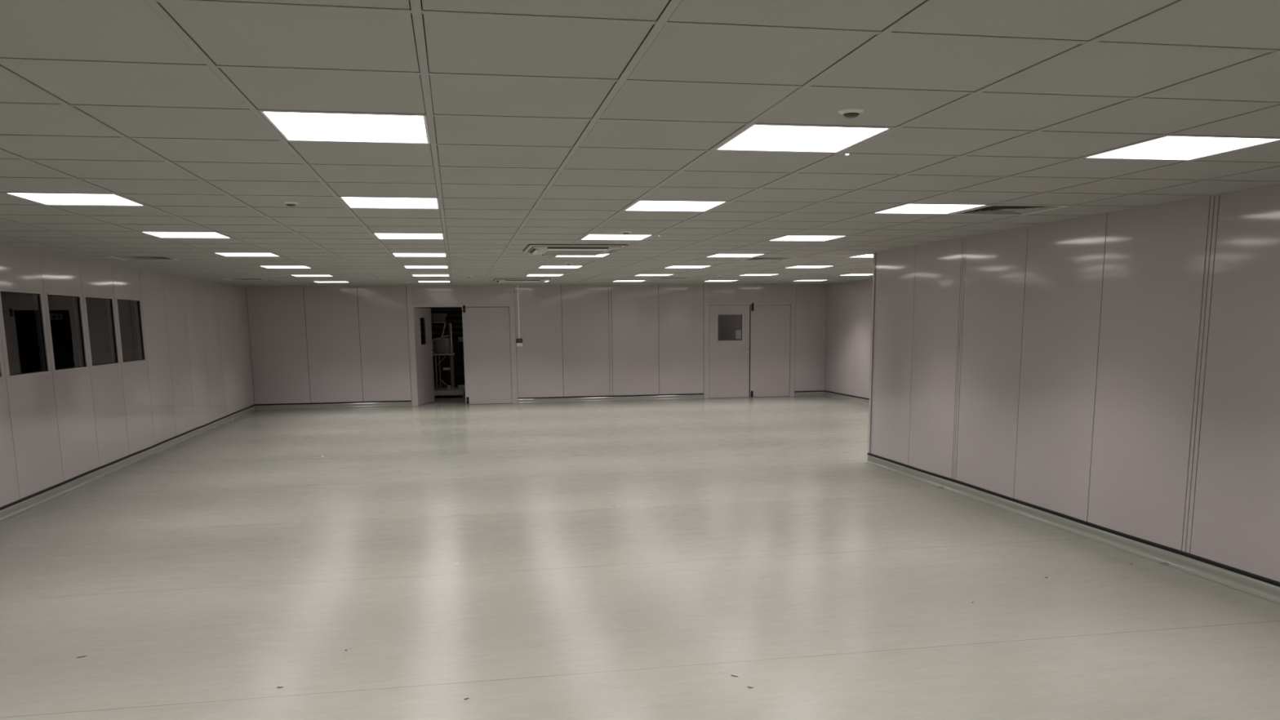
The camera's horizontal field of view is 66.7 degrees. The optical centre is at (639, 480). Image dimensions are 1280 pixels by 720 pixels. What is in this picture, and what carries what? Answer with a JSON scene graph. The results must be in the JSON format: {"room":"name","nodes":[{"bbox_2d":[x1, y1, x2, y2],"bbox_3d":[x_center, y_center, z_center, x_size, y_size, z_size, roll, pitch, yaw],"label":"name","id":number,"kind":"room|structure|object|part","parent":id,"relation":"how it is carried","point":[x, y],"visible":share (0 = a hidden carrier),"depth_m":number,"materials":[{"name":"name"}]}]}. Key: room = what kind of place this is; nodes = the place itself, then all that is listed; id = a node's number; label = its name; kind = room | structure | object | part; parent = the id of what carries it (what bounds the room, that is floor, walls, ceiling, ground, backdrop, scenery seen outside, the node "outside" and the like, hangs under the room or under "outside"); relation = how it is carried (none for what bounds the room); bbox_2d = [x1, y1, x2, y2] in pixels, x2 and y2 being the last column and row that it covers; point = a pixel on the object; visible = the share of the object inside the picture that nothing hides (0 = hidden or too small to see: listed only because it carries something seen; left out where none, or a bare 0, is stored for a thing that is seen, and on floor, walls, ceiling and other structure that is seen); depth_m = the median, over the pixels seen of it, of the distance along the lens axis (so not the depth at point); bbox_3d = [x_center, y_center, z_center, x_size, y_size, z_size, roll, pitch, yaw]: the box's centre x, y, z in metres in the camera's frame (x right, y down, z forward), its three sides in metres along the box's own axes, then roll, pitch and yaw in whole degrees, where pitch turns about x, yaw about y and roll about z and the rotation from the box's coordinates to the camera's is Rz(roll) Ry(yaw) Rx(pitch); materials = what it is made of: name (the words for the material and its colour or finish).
{"room":"clean room","nodes":[
{"label":"clean room","id":0,"kind":"room"},
{"bbox_2d":[0,292,138,374],"bbox_3d":[-8.854,-1.956,14.803,3.785,2.600,0.100,-2,9,-10],"label":"wall","id":1,"kind":"structure","parent":0,"point":[18,308],"depth_m":14.70,"materials":[{"name":"grey"}]},
{"bbox_2d":[0,244,254,506],"bbox_3d":[-5.515,-0.710,7.572,0.071,2.410,23.850,-2,9,-10],"label":"wall","id":2,"kind":"structure","parent":0,"point":[56,427],"depth_m":11.64,"materials":[{"name":"grey paint"}]},
{"bbox_2d":[0,355,3,377],"bbox_3d":[-5.650,-1.224,8.185,0.073,0.780,0.900,-2,9,-10],"label":"window","id":3,"kind":"structure","parent":2,"relation":"in","point":[1,370],"depth_m":8.67,"materials":[{"name":"grey glass"}]},
{"bbox_2d":[0,289,49,377],"bbox_3d":[-5.839,-1.386,9.184,0.073,0.780,0.900,-2,9,-10],"label":"window","id":4,"kind":"structure","parent":2,"relation":"in","point":[37,301],"depth_m":9.59,"materials":[{"name":"grey glass"}]},
{"bbox_2d":[46,293,87,371],"bbox_3d":[-6.028,-1.548,10.184,0.073,0.780,0.900,-2,9,-10],"label":"window","id":5,"kind":"structure","parent":2,"relation":"in","point":[77,299],"depth_m":10.59,"materials":[{"name":"grey glass"}]},
{"bbox_2d":[84,295,119,367],"bbox_3d":[-6.216,-1.709,11.184,0.073,0.780,0.900,-2,9,-10],"label":"window","id":6,"kind":"structure","parent":2,"relation":"in","point":[111,317],"depth_m":11.59,"materials":[{"name":"grey glass"}]},
{"bbox_2d":[0,404,256,522],"bbox_3d":[-5.439,0.419,7.769,0.073,0.116,23.850,-2,9,-10],"label":"baseboard","id":7,"kind":"structure","parent":2,"relation":"attached to","point":[8,511],"depth_m":11.00,"materials":[{"name":"grey"}]},
{"bbox_2d":[116,297,146,363],"bbox_3d":[-6.405,-1.871,12.183,0.073,0.780,0.900,-2,9,-10],"label":"window","id":8,"kind":"structure","parent":2,"relation":"in","point":[137,302],"depth_m":12.59,"materials":[{"name":"grey glass"}]},
{"bbox_2d":[421,338,464,379],"bbox_3d":[-4.383,-3.940,24.470,8.400,3.300,9.355,-2,9,-10],"label":"wall","id":9,"kind":"structure","parent":0,"point":[458,347],"depth_m":29.01,"materials":[{"name":"grey"}]},
{"bbox_2d":[245,284,826,405],"bbox_3d":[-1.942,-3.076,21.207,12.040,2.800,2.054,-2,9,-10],"label":"wall","id":10,"kind":"structure","parent":0,"point":[309,344],"depth_m":20.15,"materials":[{"name":"grey paint"}]},
{"bbox_2d":[406,285,416,405],"bbox_3d":[-4.634,-2.706,19.702,0.085,2.410,0.005,-2,9,-10],"label":"trim","id":11,"kind":"structure","parent":10,"relation":"attached to","point":[408,287],"depth_m":19.70,"materials":[{"name":"grey metal"}]},
{"bbox_2d":[411,304,514,405],"bbox_3d":[-3.697,-2.634,20.373,1.991,2.032,0.992,-2,9,-10],"label":"door","id":12,"kind":"structure","parent":10,"relation":"in","point":[486,335],"depth_m":20.03,"materials":[{"name":"grey metal"}]},
{"bbox_3d":[-4.513,-3.090,20.186,0.057,0.586,0.396,1,9,8],"label":"vision panel","id":13,"kind":"part","parent":12,"relation":"part of","materials":[{"name":"grey glass"}]},
{"bbox_2d":[510,285,517,403],"bbox_3d":[-2.597,-2.788,20.073,0.073,2.410,0.005,-2,9,-10],"label":"trim","id":14,"kind":"structure","parent":10,"relation":"attached to","point":[513,304],"depth_m":20.07,"materials":[{"name":"grey metal"}]},
{"bbox_2d":[516,285,519,338],"bbox_3d":[-2.495,-3.448,19.979,0.026,1.079,0.018,-2,9,-10],"label":"cable trunking","id":15,"kind":"object","parent":10,"relation":"attached to","point":[517,286],"visible":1,"depth_m":19.97,"materials":[{"name":"white plastic"}]},
{"bbox_2d":[516,338,522,346],"bbox_3d":[-2.487,-2.836,20.066,0.120,0.155,0.045,-2,9,-10],"label":"controller","id":16,"kind":"object","parent":10,"relation":"attached to","point":[519,341],"visible":1,"depth_m":20.05,"materials":[{"name":"white plastic"}]},
{"bbox_2d":[254,390,824,409],"bbox_3d":[-1.787,-1.686,20.385,11.940,0.116,0.047,-2,9,-10],"label":"baseboard","id":17,"kind":"structure","parent":10,"relation":"attached to","point":[820,393],"depth_m":20.35,"materials":[{"name":"grey"}]},
{"bbox_2d":[703,284,706,398],"bbox_3d":[1.405,-2.949,20.803,0.069,2.410,0.005,-2,9,-10],"label":"trim","id":18,"kind":"structure","parent":10,"relation":"attached to","point":[705,286],"depth_m":20.82,"materials":[{"name":"grey metal"}]},
{"bbox_2d":[706,302,792,398],"bbox_3d":[2.371,-2.804,21.031,1.901,2.032,0.144,-2,9,-10],"label":"door","id":19,"kind":"structure","parent":10,"relation":"in","point":[757,364],"depth_m":21.03,"materials":[{"name":"grey metal"}]},
{"bbox_3d":[1.927,-3.273,20.880,0.571,0.586,0.057,-2,9,-10],"label":"vision panel","id":20,"kind":"part","parent":19,"relation":"part of","materials":[{"name":"grey glass"}]},
{"bbox_2d":[791,284,795,396],"bbox_3d":[3.343,-3.027,21.157,0.068,2.410,0.005,-2,9,-10],"label":"trim","id":21,"kind":"structure","parent":10,"relation":"attached to","point":[793,285],"depth_m":21.15,"materials":[{"name":"grey metal"}]},
{"bbox_2d":[0,378,1279,719],"bbox_3d":[-0.453,-0.436,13.349,12.100,0.100,33.280,-2,9,-10],"label":"floor","id":22,"kind":"structure","parent":0,"point":[756,540],"depth_m":6.17,"materials":[{"name":"plastic"}]},
{"bbox_2d":[431,313,464,398],"bbox_3d":[-4.401,-2.838,22.133,0.720,1.880,0.830,-2,9,-10],"label":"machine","id":23,"kind":"object","parent":22,"relation":"on","point":[441,345],"visible":0.98,"depth_m":21.87,"materials":[{"name":"grey metal"}]},
{"bbox_3d":[-4.577,-2.410,21.855,0.030,0.790,0.032,-2,9,-10],"label":"post","id":24,"kind":"part","parent":23,"relation":"part of","materials":[{"name":"silver metal"}]},
{"bbox_3d":[-4.498,-2.413,21.869,0.023,0.790,0.024,-2,9,-10],"label":"post","id":25,"kind":"part","parent":23,"relation":"part of","materials":[{"name":"silver metal"}]},
{"bbox_2d":[432,352,454,355],"bbox_3d":[-4.474,-2.850,22.030,0.540,0.030,0.600,-2,9,-10],"label":"shelf","id":26,"kind":"object","parent":23,"relation":"attached to","point":[434,353],"depth_m":21.78,"materials":[{"name":"silver metal"}]},
{"bbox_3d":[-4.330,-2.096,22.024,0.110,0.110,0.108,-2,9,-10],"label":"motor","id":27,"kind":"part","parent":23,"relation":"part of","materials":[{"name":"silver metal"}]},
{"bbox_3d":[-4.299,-1.952,21.884,0.640,0.090,0.030,-2,9,-10],"label":"rail","id":28,"kind":"part","parent":23,"relation":"part of","materials":[{"name":"grey"}]},
{"bbox_3d":[-4.366,-2.052,22.282,0.660,0.060,0.800,-2,9,-10],"label":"plate","id":29,"kind":"part","parent":23,"relation":"part of","materials":[{"name":"silver metal"}]},
{"bbox_2d":[457,384,465,388],"bbox_3d":[-3.934,-2.233,23.777,1.000,0.145,1.000,-2,9,-10],"label":"pallet","id":30,"kind":"object","parent":22,"relation":"on","point":[459,385],"visible":0.21,"depth_m":23.62,"materials":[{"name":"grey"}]},
{"bbox_2d":[452,341,511,386],"bbox_3d":[-4.146,-3.097,25.865,1.640,1.180,0.440,-2,9,-10],"label":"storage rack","id":31,"kind":"object","parent":22,"relation":"on","point":[453,342],"visible":0.34,"depth_m":25.53,"materials":[{"name":"grey metal"}]},
{"bbox_2d":[454,371,464,373],"bbox_3d":[-4.143,-2.875,25.901,1.600,0.030,0.440,-2,9,-10],"label":"shelf","id":32,"kind":"object","parent":31,"relation":"attached to","point":[455,372],"depth_m":25.58,"materials":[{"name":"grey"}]},
{"bbox_2d":[0,0,1279,286],"bbox_3d":[0.369,-2.216,8.451,12.100,0.160,24.030,-2,9,-10],"label":"ceiling","id":33,"kind":"structure","parent":0,"point":[548,121],"depth_m":3.67,"materials":[{"name":"tile"}]},
{"bbox_2d":[7,192,145,205],"bbox_3d":[-3.317,-1.663,5.747,0.572,0.012,0.572,-2,9,-10],"label":"recessed light","id":34,"kind":"object","parent":33,"relation":"in","point":[43,198],"visible":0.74,"depth_m":5.75,"materials":[{"name":"white plastic"}]},
{"bbox_2d":[108,255,179,260],"bbox_3d":[-5.487,-2.483,10.768,0.576,0.056,0.576,-2,9,-10],"label":"ceiling vent","id":35,"kind":"object","parent":33,"relation":"in","point":[151,258],"visible":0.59,"depth_m":10.84,"materials":[{"name":"grey metal"}]},
{"bbox_2d":[141,231,231,238],"bbox_3d":[-3.757,-2.039,8.076,0.572,0.012,0.572,-2,9,-10],"label":"recessed light","id":36,"kind":"object","parent":33,"relation":"in","point":[160,234],"visible":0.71,"depth_m":8.10,"materials":[{"name":"white plastic"}]},
{"bbox_2d":[224,278,266,279],"bbox_3d":[-6.477,-3.331,16.009,0.576,0.056,0.576,-2,9,-10],"label":"ceiling vent","id":37,"kind":"object","parent":33,"relation":"in","point":[224,278],"visible":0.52,"depth_m":16.02,"materials":[{"name":"grey metal"}]},
{"bbox_2d":[215,252,278,256],"bbox_3d":[-4.197,-2.416,10.405,0.572,0.012,0.572,-2,9,-10],"label":"recessed light","id":38,"kind":"object","parent":33,"relation":"in","point":[221,254],"visible":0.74,"depth_m":10.40,"materials":[{"name":"white plastic"}]},
{"bbox_2d":[260,266,311,268],"bbox_3d":[-4.637,-2.793,12.734,0.572,0.012,0.572,-2,9,-10],"label":"recessed light","id":39,"kind":"object","parent":33,"relation":"in","point":[266,267],"visible":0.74,"depth_m":12.81,"materials":[{"name":"white plastic"}]},
{"bbox_2d":[262,266,308,267],"bbox_3d":[-4.637,-2.792,12.734,0.552,0.005,0.552,-2,9,-10],"label":"diffuser","id":40,"kind":"object","parent":39,"relation":"attached to","point":[262,266],"depth_m":12.70,"materials":[{"name":"white plastic"}]},
{"bbox_2d":[283,201,298,206],"bbox_3d":[-2.154,-1.704,6.001,0.094,0.032,0.094,-2,9,-10],"label":"ceiling sensor","id":41,"kind":"object","parent":33,"relation":"attached to","point":[287,203],"visible":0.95,"depth_m":5.98,"materials":[{"name":"white plastic"}]},
{"bbox_2d":[292,275,333,276],"bbox_3d":[-5.077,-3.170,15.063,0.572,0.012,0.572,-2,9,-10],"label":"recessed light","id":42,"kind":"object","parent":33,"relation":"in","point":[292,275],"visible":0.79,"depth_m":15.15,"materials":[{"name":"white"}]},
{"bbox_2d":[315,281,347,282],"bbox_3d":[-5.517,-3.547,17.392,0.572,0.012,0.572,-2,9,-10],"label":"recessed light","id":43,"kind":"object","parent":33,"relation":"in","point":[315,282],"visible":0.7,"depth_m":17.45,"materials":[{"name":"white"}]},
{"bbox_2d":[260,111,430,143],"bbox_3d":[-1.107,-1.357,3.740,0.572,0.012,0.572,-2,9,-10],"label":"recessed light","id":44,"kind":"object","parent":33,"relation":"in","point":[294,126],"visible":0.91,"depth_m":3.72,"materials":[{"name":"white plastic"}]},
{"bbox_2d":[339,195,439,208],"bbox_3d":[-1.547,-1.734,6.069,0.572,0.012,0.572,-2,9,-10],"label":"recessed light","id":45,"kind":"object","parent":33,"relation":"in","point":[352,202],"visible":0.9,"depth_m":6.08,"materials":[{"name":"white plastic"}]},
{"bbox_2d":[373,233,444,239],"bbox_3d":[-1.988,-2.111,8.399,0.572,0.012,0.572,-2,9,-10],"label":"recessed light","id":46,"kind":"object","parent":33,"relation":"in","point":[380,236],"visible":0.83,"depth_m":8.42,"materials":[{"name":"white plastic"}]},
{"bbox_2d":[391,252,446,257],"bbox_3d":[-2.428,-2.488,10.727,0.572,0.012,0.572,-2,9,-10],"label":"recessed light","id":47,"kind":"object","parent":33,"relation":"in","point":[402,255],"visible":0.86,"depth_m":10.75,"materials":[{"name":"white plastic"}]},
{"bbox_2d":[392,253,445,256],"bbox_3d":[-2.428,-2.486,10.728,0.552,0.005,0.552,-2,9,-10],"label":"diffuser","id":48,"kind":"object","parent":47,"relation":"attached to","point":[394,254],"depth_m":10.67,"materials":[{"name":"white plastic"}]},
{"bbox_2d":[404,266,448,268],"bbox_3d":[-2.868,-2.865,13.056,0.572,0.012,0.572,-2,9,-10],"label":"recessed light","id":49,"kind":"object","parent":33,"relation":"in","point":[406,267],"visible":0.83,"depth_m":13.15,"materials":[{"name":"white plastic"}]},
{"bbox_2d":[404,266,447,267],"bbox_3d":[-2.868,-2.863,13.057,0.552,0.005,0.552,-2,9,-10],"label":"diffuser","id":50,"kind":"object","parent":49,"relation":"attached to","point":[405,266],"depth_m":13.03,"materials":[{"name":"white plastic"}]},
{"bbox_2d":[412,275,449,276],"bbox_3d":[-3.308,-3.241,15.386,0.572,0.012,0.572,-2,9,-10],"label":"recessed light","id":51,"kind":"object","parent":33,"relation":"in","point":[412,275],"visible":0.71,"depth_m":15.47,"materials":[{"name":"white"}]},
{"bbox_2d":[413,275,448,275],"bbox_3d":[-3.308,-3.240,15.386,0.552,0.005,0.552,-2,9,-10],"label":"diffuser","id":52,"kind":"object","parent":51,"relation":"attached to","point":[413,275],"depth_m":15.43,"materials":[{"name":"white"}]},
{"bbox_2d":[417,280,450,282],"bbox_3d":[-3.748,-3.619,17.715,0.572,0.012,0.572,-2,9,-10],"label":"recessed light","id":53,"kind":"object","parent":33,"relation":"in","point":[418,281],"visible":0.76,"depth_m":17.62,"materials":[{"name":"white plastic"}]},
{"bbox_2d":[493,278,551,283],"bbox_3d":[-2.100,-3.522,17.238,0.968,0.056,0.968,-2,9,-10],"label":"air conditioner","id":54,"kind":"object","parent":33,"relation":"attached to","point":[498,280],"visible":1,"depth_m":16.86,"materials":[{"name":"grey plastic"}]},
{"bbox_3d":[-2.101,-3.542,17.234,0.950,0.012,0.950,-2,9,-10],"label":"panel","id":55,"kind":"part","parent":54,"relation":"part of","materials":[{"name":"grey plastic"}]},
{"bbox_2d":[505,281,538,283],"bbox_3d":[-2.100,-3.498,17.241,0.570,0.005,0.570,-2,9,-10],"label":"grille","id":56,"kind":"object","parent":54,"relation":"attached to","point":[505,282],"depth_m":17.10,"materials":[{"name":"grey plastic"}]},
{"bbox_2d":[526,274,564,275],"bbox_3d":[-1.538,-3.313,15.708,0.572,0.012,0.572,-2,9,-10],"label":"recessed light","id":57,"kind":"object","parent":33,"relation":"in","point":[528,274],"visible":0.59,"depth_m":15.61,"materials":[{"name":"white plastic"}]},
{"bbox_2d":[537,266,582,268],"bbox_3d":[-1.098,-2.936,13.379,0.572,0.012,0.572,-2,9,-10],"label":"recessed light","id":58,"kind":"object","parent":33,"relation":"in","point":[540,267],"visible":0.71,"depth_m":13.48,"materials":[{"name":"white plastic"}]},
{"bbox_2d":[539,266,581,267],"bbox_3d":[-1.098,-2.934,13.380,0.552,0.005,0.552,-2,9,-10],"label":"diffuser","id":59,"kind":"object","parent":58,"relation":"attached to","point":[540,266],"depth_m":13.38,"materials":[{"name":"white plastic"}]},
{"bbox_2d":[522,244,627,255],"bbox_3d":[-0.680,-2.336,9.908,0.968,0.056,0.968,-2,9,-10],"label":"air conditioner","id":60,"kind":"object","parent":33,"relation":"attached to","point":[538,249],"visible":1,"depth_m":9.56,"materials":[{"name":"grey plastic"}]},
{"bbox_2d":[543,250,604,255],"bbox_3d":[-0.680,-2.312,9.912,0.570,0.005,0.570,-2,9,-10],"label":"grille","id":61,"kind":"object","parent":60,"relation":"attached to","point":[545,252],"depth_m":9.83,"materials":[{"name":"grey plastic"}]},
{"bbox_3d":[-0.680,-2.356,9.904,0.950,0.012,0.950,-2,9,-10],"label":"panel","id":62,"kind":"part","parent":60,"relation":"part of","materials":[{"name":"grey plastic"}]},
{"bbox_2d":[555,253,609,257],"bbox_3d":[-0.658,-2.559,11.050,0.572,0.012,0.572,-2,9,-10],"label":"recessed light","id":63,"kind":"object","parent":33,"relation":"in","point":[604,255],"visible":0.51,"depth_m":11.20,"materials":[{"name":"white plastic"}]},
{"bbox_2d":[580,234,651,239],"bbox_3d":[-0.218,-2.182,8.721,0.572,0.012,0.572,-2,9,-10],"label":"recessed light","id":64,"kind":"object","parent":33,"relation":"in","point":[589,237],"visible":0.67,"depth_m":8.74,"materials":[{"name":"white plastic"}]},
{"bbox_2d":[621,231,631,234],"bbox_3d":[-0.117,-2.083,8.190,0.094,0.032,0.094,-2,9,-10],"label":"ceiling sensor","id":65,"kind":"object","parent":33,"relation":"attached to","point":[622,232],"visible":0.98,"depth_m":8.16,"materials":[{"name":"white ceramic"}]},
{"bbox_2d":[613,280,643,281],"bbox_3d":[-0.209,-3.761,18.360,0.572,0.012,0.572,-2,9,-10],"label":"recessed light","id":66,"kind":"object","parent":33,"relation":"in","point":[614,281],"visible":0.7,"depth_m":18.45,"materials":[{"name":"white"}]},
{"bbox_2d":[635,274,672,275],"bbox_3d":[0.231,-3.384,16.031,0.572,0.012,0.572,-2,9,-10],"label":"recessed light","id":67,"kind":"object","parent":33,"relation":"in","point":[639,274],"visible":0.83,"depth_m":16.07,"materials":[{"name":"white plastic"}]},
{"bbox_2d":[656,277,691,279],"bbox_3d":[0.601,-3.616,17.300,0.576,0.056,0.576,-2,9,-10],"label":"ceiling vent","id":68,"kind":"object","parent":33,"relation":"in","point":[660,277],"visible":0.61,"depth_m":17.40,"materials":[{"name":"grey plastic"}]},
{"bbox_2d":[624,200,726,211],"bbox_3d":[0.222,-1.805,6.392,0.572,0.012,0.572,-2,9,-10],"label":"recessed light","id":69,"kind":"object","parent":33,"relation":"in","point":[647,206],"visible":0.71,"depth_m":6.40,"materials":[{"name":"white plastic"}]},
{"bbox_2d":[666,266,709,267],"bbox_3d":[0.671,-3.007,13.702,0.572,0.012,0.572,-2,9,-10],"label":"recessed light","id":70,"kind":"object","parent":33,"relation":"in","point":[670,266],"visible":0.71,"depth_m":13.72,"materials":[{"name":"white plastic"}]},
{"bbox_2d":[705,280,737,281],"bbox_3d":[1.560,-3.832,18.683,0.572,0.012,0.572,-2,9,-10],"label":"recessed light","id":71,"kind":"object","parent":33,"relation":"in","point":[710,280],"visible":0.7,"depth_m":18.71,"materials":[{"name":"white plastic"}]},
{"bbox_2d":[707,253,764,257],"bbox_3d":[1.111,-2.630,11.373,0.572,0.012,0.572,-2,9,-10],"label":"recessed light","id":72,"kind":"object","parent":33,"relation":"in","point":[717,255],"visible":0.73,"depth_m":11.35,"materials":[{"name":"white plastic"}]},
{"bbox_2d":[739,274,776,275],"bbox_3d":[2.000,-3.455,16.354,0.572,0.012,0.572,-2,9,-10],"label":"recessed light","id":73,"kind":"object","parent":33,"relation":"in","point":[744,274],"visible":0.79,"depth_m":16.46,"materials":[{"name":"white plastic"}]},
{"bbox_2d":[742,257,794,260],"bbox_3d":[1.591,-2.768,12.060,0.576,0.056,0.576,-2,9,-10],"label":"ceiling vent","id":74,"kind":"object","parent":33,"relation":"in","point":[749,259],"visible":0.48,"depth_m":12.15,"materials":[{"name":"grey metal"}]},
{"bbox_2d":[715,124,891,152],"bbox_3d":[0.662,-1.428,4.063,0.572,0.012,0.572,-2,9,-10],"label":"recessed light","id":75,"kind":"object","parent":33,"relation":"in","point":[756,137],"visible":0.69,"depth_m":4.05,"materials":[{"name":"white plastic"}]},
{"bbox_2d":[769,235,845,240],"bbox_3d":[1.551,-2.253,9.044,0.572,0.012,0.572,-2,9,-10],"label":"recessed light","id":76,"kind":"object","parent":33,"relation":"in","point":[786,237],"visible":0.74,"depth_m":9.05,"materials":[{"name":"white plastic"}]},
{"bbox_2d":[792,280,825,281],"bbox_3d":[3.330,-3.903,19.006,0.572,0.012,0.572,-2,9,-10],"label":"recessed light","id":77,"kind":"object","parent":33,"relation":"in","point":[799,280],"visible":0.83,"depth_m":18.99,"materials":[{"name":"white plastic"}]},
{"bbox_2d":[799,280,824,280],"bbox_3d":[3.330,-3.902,19.006,0.552,0.005,0.552,-2,9,-10],"label":"diffuser","id":78,"kind":"object","parent":77,"relation":"attached to","point":[799,280],"depth_m":18.97,"materials":[{"name":"white plastic"}]},
{"bbox_2d":[788,266,831,267],"bbox_3d":[2.441,-3.078,14.025,0.572,0.012,0.572,-2,9,-10],"label":"recessed light","id":79,"kind":"object","parent":33,"relation":"in","point":[793,266],"visible":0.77,"depth_m":13.99,"materials":[{"name":"white plastic"}]},
{"bbox_2d":[838,108,864,118],"bbox_3d":[0.765,-1.328,3.522,0.094,0.032,0.094,-2,9,-10],"label":"ceiling sensor","id":80,"kind":"object","parent":33,"relation":"attached to","point":[849,113],"visible":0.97,"depth_m":3.50,"materials":[{"name":"white plastic"}]},
{"bbox_2d":[839,274,872,275],"bbox_3d":[3.770,-3.526,16.677,0.572,0.012,0.572,-2,9,-10],"label":"recessed light","id":81,"kind":"object","parent":33,"relation":"in","point":[846,274],"visible":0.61,"depth_m":16.75,"materials":[{"name":"white plastic"}]},
{"bbox_2d":[845,274,872,275],"bbox_3d":[3.770,-3.525,16.677,0.552,0.005,0.552,-2,9,-10],"label":"diffuser","id":82,"kind":"object","parent":81,"relation":"attached to","point":[846,274],"depth_m":16.70,"materials":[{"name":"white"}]},
{"bbox_2d":[848,254,873,257],"bbox_3d":[2.881,-2.701,11.696,0.572,0.012,0.572,-2,9,-10],"label":"recessed light","id":83,"kind":"object","parent":33,"relation":"in","point":[863,255],"visible":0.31,"depth_m":11.71,"materials":[{"name":"white plastic"}]},
{"bbox_2d":[875,202,986,213],"bbox_3d":[1.991,-1.876,6.715,0.572,0.012,0.572,-2,9,-10],"label":"recessed light","id":84,"kind":"object","parent":33,"relation":"in","point":[908,208],"visible":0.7,"depth_m":6.72,"materials":[{"name":"white plastic"}]},
{"bbox_2d":[950,203,1070,215],"bbox_3d":[2.581,-1.920,6.819,0.576,0.056,0.576,-2,9,-10],"label":"ceiling vent","id":85,"kind":"object","parent":33,"relation":"in","point":[993,209],"visible":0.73,"depth_m":6.85,"materials":[{"name":"grey plastic"}]},
{"bbox_3d":[2.581,-1.898,6.823,0.100,0.004,0.100,-2,9,-10],"label":"plate","id":86,"kind":"part","parent":85,"relation":"part of","materials":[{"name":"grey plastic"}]},
{"bbox_2d":[1082,135,1279,160],"bbox_3d":[2.431,-1.499,4.386,0.572,0.012,0.572,-2,9,-10],"label":"recessed light","id":87,"kind":"object","parent":33,"relation":"in","point":[1166,148],"visible":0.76,"depth_m":4.37,"materials":[{"name":"white plastic"}]},
{"bbox_2d":[824,280,872,398],"bbox_3d":[4.988,-2.294,16.581,0.071,2.410,9.720,-2,9,-10],"label":"wall","id":88,"kind":"structure","parent":0,"point":[848,304],"depth_m":20.01,"materials":[{"name":"grey paint"}]},
{"bbox_2d":[823,390,869,404],"bbox_3d":[4.935,-1.161,16.754,0.073,0.116,9.720,-2,9,-10],"label":"baseboard","id":89,"kind":"structure","parent":88,"relation":"attached to","point":[828,393],"depth_m":20.20,"materials":[{"name":"grey"}]},
{"bbox_2d":[870,257,875,451],"bbox_3d":[4.269,-1.461,11.540,3.225,2.410,0.072,-2,9,-10],"label":"wall","id":90,"kind":"structure","parent":0,"point":[875,258],"depth_m":11.21,"materials":[{"name":"grey"}]},
{"bbox_2d":[870,185,1279,582],"bbox_3d":[4.004,-0.293,4.430,0.072,2.410,14.130,-2,9,-10],"label":"wall","id":91,"kind":"structure","parent":0,"point":[1119,371],"depth_m":7.17,"materials":[{"name":"grey paint"}]},
{"bbox_2d":[867,252,875,453],"bbox_3d":[2.704,-1.446,11.255,0.054,2.315,0.054,-2,9,-10],"label":"trim","id":92,"kind":"structure","parent":91,"relation":"attached to","point":[874,253],"depth_m":11.24,"materials":[{"name":"grey metal"}]},
{"bbox_2d":[865,453,1279,604],"bbox_3d":[3.951,0.840,4.606,0.073,0.116,14.134,-2,9,-10],"label":"baseboard","id":93,"kind":"structure","parent":91,"relation":"attached to","point":[1264,588],"depth_m":7.23,"materials":[{"name":"grey"}]},
{"bbox_3d":[-7.915,0.170,10.121,3.785,0.100,10.000,-2,9,-10],"label":"floor","id":94,"kind":"structure","parent":0,"visible":0},
{"bbox_2d":[35,351,139,369],"bbox_3d":[-7.880,-1.202,14.130,1.260,1.310,0.660,-2,9,-10],"label":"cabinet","id":95,"kind":"object","parent":94,"relation":"on","point":[62,360],"visible":0.16,"depth_m":13.75,"materials":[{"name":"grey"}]},
{"bbox_3d":[-8.118,-1.166,13.773,0.560,1.120,0.018,-2,9,-10],"label":"door","id":96,"kind":"part","parent":95,"relation":"part of","materials":[{"name":"grey glass"}]},
{"bbox_2d":[67,338,74,352],"bbox_3d":[-8.115,-1.917,13.867,0.064,0.190,0.063,-2,9,-10],"label":"bottle","id":97,"kind":"object","parent":95,"relation":"on","point":[71,349],"visible":1,"depth_m":13.85,"materials":[{"name":"grey"}]},
{"bbox_3d":[-7.529,-1.190,13.880,0.560,1.120,0.018,-2,9,-10],"label":"door","id":98,"kind":"part","parent":95,"relation":"part of","materials":[{"name":"grey"}]}
]}

